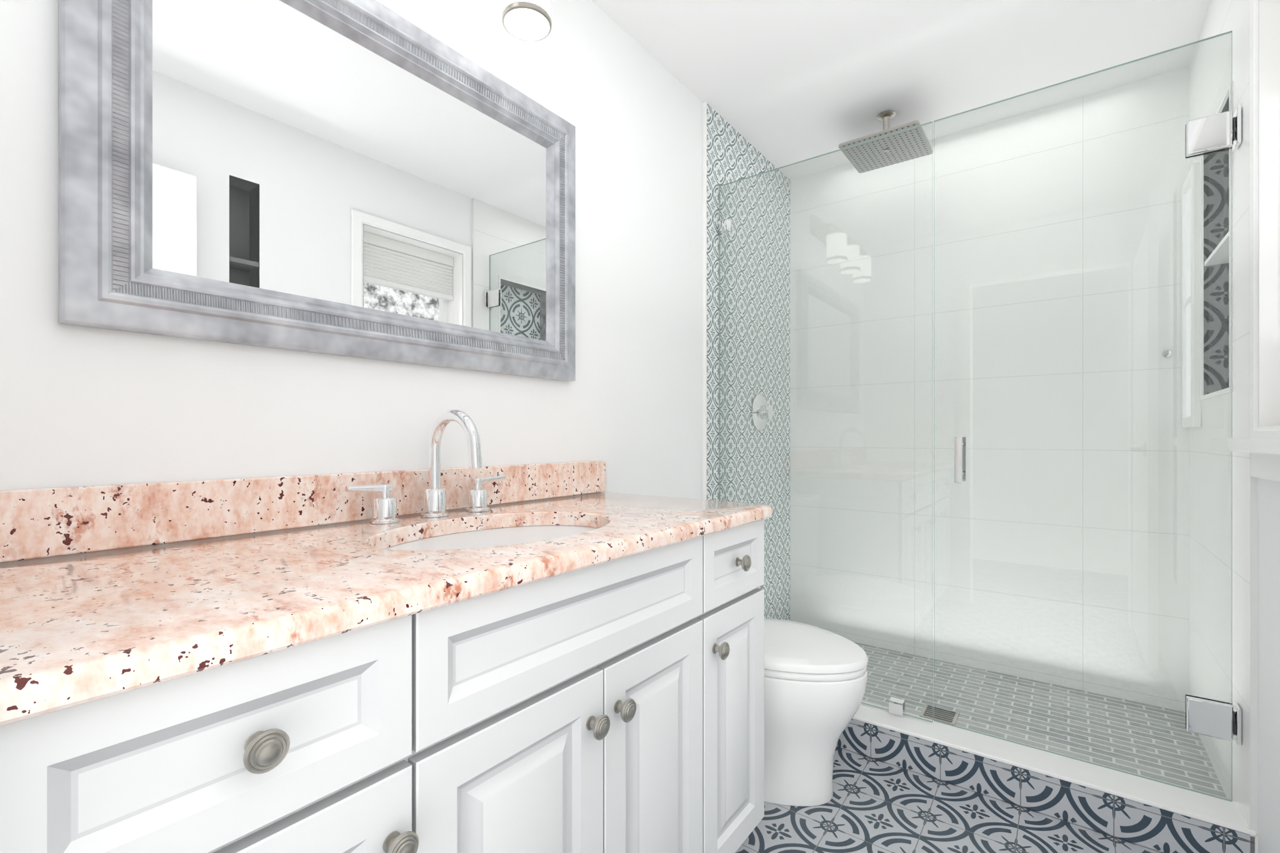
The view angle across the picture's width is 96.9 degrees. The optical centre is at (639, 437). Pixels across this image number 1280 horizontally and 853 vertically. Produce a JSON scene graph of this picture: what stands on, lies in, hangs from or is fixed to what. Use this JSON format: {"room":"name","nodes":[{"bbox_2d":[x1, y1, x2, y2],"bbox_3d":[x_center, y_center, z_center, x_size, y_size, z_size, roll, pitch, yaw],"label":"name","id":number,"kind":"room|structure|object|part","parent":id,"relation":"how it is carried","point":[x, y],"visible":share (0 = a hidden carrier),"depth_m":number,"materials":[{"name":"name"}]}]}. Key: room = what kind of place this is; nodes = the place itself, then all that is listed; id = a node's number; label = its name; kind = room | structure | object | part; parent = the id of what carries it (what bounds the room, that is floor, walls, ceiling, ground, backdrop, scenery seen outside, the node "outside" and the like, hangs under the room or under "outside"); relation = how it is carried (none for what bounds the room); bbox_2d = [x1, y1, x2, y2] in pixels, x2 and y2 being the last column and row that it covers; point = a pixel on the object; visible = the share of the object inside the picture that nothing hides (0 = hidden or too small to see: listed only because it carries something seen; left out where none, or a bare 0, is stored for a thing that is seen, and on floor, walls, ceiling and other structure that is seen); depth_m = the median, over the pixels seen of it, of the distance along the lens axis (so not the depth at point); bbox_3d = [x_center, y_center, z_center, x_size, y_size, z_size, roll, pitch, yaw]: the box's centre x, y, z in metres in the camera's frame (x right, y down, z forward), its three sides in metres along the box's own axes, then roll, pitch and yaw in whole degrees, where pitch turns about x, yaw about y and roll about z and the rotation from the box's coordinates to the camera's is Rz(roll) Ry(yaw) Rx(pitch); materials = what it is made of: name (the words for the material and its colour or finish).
{"room":"bathroom","nodes":[
{"label":"bathroom","id":0,"kind":"room"},
{"bbox_2d":[0,0,702,499],"bbox_3d":[-0.100,-0.134,1.865,0.100,2.380,2.959,0,0,37],"label":"wall","id":1,"kind":"structure","parent":0,"point":[80,406],"depth_m":1.28,"materials":[{"name":"white paint"}]},
{"bbox_2d":[58,0,575,381],"bbox_3d":[-0.502,-0.527,1.214,0.038,0.730,1.040,0,0,37],"label":"mirror","id":2,"kind":"object","parent":1,"relation":"attached to","point":[336,177],"visible":1,"depth_m":1.06,"materials":[{"name":"silver metal"}]},
{"bbox_3d":[-0.511,-0.527,1.220,0.008,0.530,0.840,0,0,37],"label":"glass","id":3,"kind":"part","parent":2,"relation":"part of","materials":[{"name":"white mirror"}]},
{"bbox_2d":[501,0,551,41],"bbox_3d":[-0.441,-1.113,1.175,0.182,0.265,0.620,0,0,37],"label":"light","id":4,"kind":"object","parent":1,"relation":"attached to","point":[524,20],"visible":1,"depth_m":1.38,"materials":[{"name":"white glass"}]},
{"bbox_2d":[702,101,706,499],"bbox_3d":[0.255,-0.196,2.241,0.014,2.256,0.012,0,0,37],"label":"wall trim tile edge","id":5,"kind":"object","parent":1,"relation":"attached to","point":[704,104],"depth_m":2.24,"materials":[{"name":"white tile"}]},
{"bbox_2d":[706,103,789,620],"bbox_3d":[0.516,-0.149,2.590,0.012,2.350,0.860,0,0,37],"label":"wall tile","id":6,"kind":"structure","parent":1,"relation":"attached to","point":[755,254],"depth_m":2.55,"materials":[{"name":"tile"}]},
{"bbox_2d":[591,0,1210,179],"bbox_3d":[0.077,-1.374,0.761,1.711,0.100,4.509,0,0,37],"label":"ceiling","id":7,"kind":"structure","parent":0,"point":[799,80],"depth_m":1.98,"materials":[{"name":"white paint"}]},
{"bbox_2d":[735,746,1163,852],"bbox_3d":[-0.177,1.106,0.424,1.711,0.100,3.665,0,0,37],"label":"floor","id":8,"kind":"structure","parent":0,"point":[875,806],"depth_m":1.55,"materials":[{"name":"tile"}]},
{"bbox_2d":[0,409,771,852],"bbox_3d":[-0.300,0.499,1.030,0.580,1.114,1.380,0,0,37],"label":"vanity","id":9,"kind":"object","parent":8,"relation":"on","point":[475,658],"visible":1,"depth_m":0.74,"materials":[{"name":"white"}]},
{"bbox_2d":[345,409,504,523],"bbox_3d":[-0.387,0.054,1.168,0.180,0.224,0.370,0,0,37],"label":"faucet","id":10,"kind":"object","parent":9,"relation":"on","point":[434,497],"depth_m":1.18,"materials":[{"name":"silver metal"}]},
{"bbox_2d":[764,618,868,806],"bbox_3d":[0.357,0.659,1.803,0.700,0.794,0.450,0,0,37],"label":"toilet","id":11,"kind":"object","parent":8,"relation":"on","point":[815,678],"visible":0.38,"depth_m":1.60,"materials":[{"name":"white ceramic"}]},
{"bbox_3d":[0.443,0.657,1.738,0.477,0.018,0.386,0,0,37],"label":"seat","id":12,"kind":"part","parent":11,"relation":"part of","materials":[{"name":"white plastic"}]},
{"bbox_3d":[0.441,0.640,1.740,0.490,0.052,0.390,0,0,37],"label":"lid","id":13,"kind":"part","parent":11,"relation":"part of","materials":[{"name":"white ceramic"}]},
{"bbox_2d":[717,30,1256,852],"bbox_3d":[1.141,-0.133,2.108,1.588,2.378,0.850,0,0,37],"label":"shower","id":14,"kind":"object","parent":8,"relation":"on","point":[1162,817],"visible":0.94,"depth_m":1.65,"materials":[{"name":"glass"}]},
{"bbox_3d":[1.714,-0.526,1.629,0.096,0.813,0.423,0,0,37],"label":"niche frame","id":15,"kind":"part","parent":14,"relation":"part of","materials":[{"name":"white"}]},
{"bbox_2d":[790,66,1189,711],"bbox_3d":[1.370,-0.149,2.477,1.487,2.350,0.012,0,0,37],"label":"wall","id":16,"kind":"structure","parent":0,"point":[1062,553],"depth_m":2.35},
{"bbox_2d":[853,641,1226,798],"bbox_3d":[1.180,1.070,2.225,1.711,0.172,0.844,0,0,37],"label":"floor","id":17,"kind":"structure","parent":0,"point":[1147,740],"depth_m":2.01,"materials":[{"name":"tile"}]},
{"bbox_2d":[1208,0,1279,852],"bbox_3d":[1.215,-0.134,0.874,0.170,2.380,2.959,0,0,37],"label":"wall","id":18,"kind":"structure","parent":0,"point":[1268,490],"depth_m":1.30,"materials":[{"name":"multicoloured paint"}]},
{"bbox_2d":[1189,0,1257,852],"bbox_3d":[1.710,-0.149,1.683,0.012,2.350,0.848,0,0,37],"label":"wall tile","id":19,"kind":"structure","parent":18,"relation":"attached to","point":[1210,66],"depth_m":1.52,"materials":[{"name":"white tile"}]},
{"bbox_2d":[1227,0,1279,482],"bbox_3d":[1.304,-0.479,1.034,0.220,1.140,0.674,0,0,37],"label":"window","id":20,"kind":"structure","parent":18,"relation":"in","point":[1263,444],"depth_m":1.29,"materials":[{"name":"white"}]}
]}

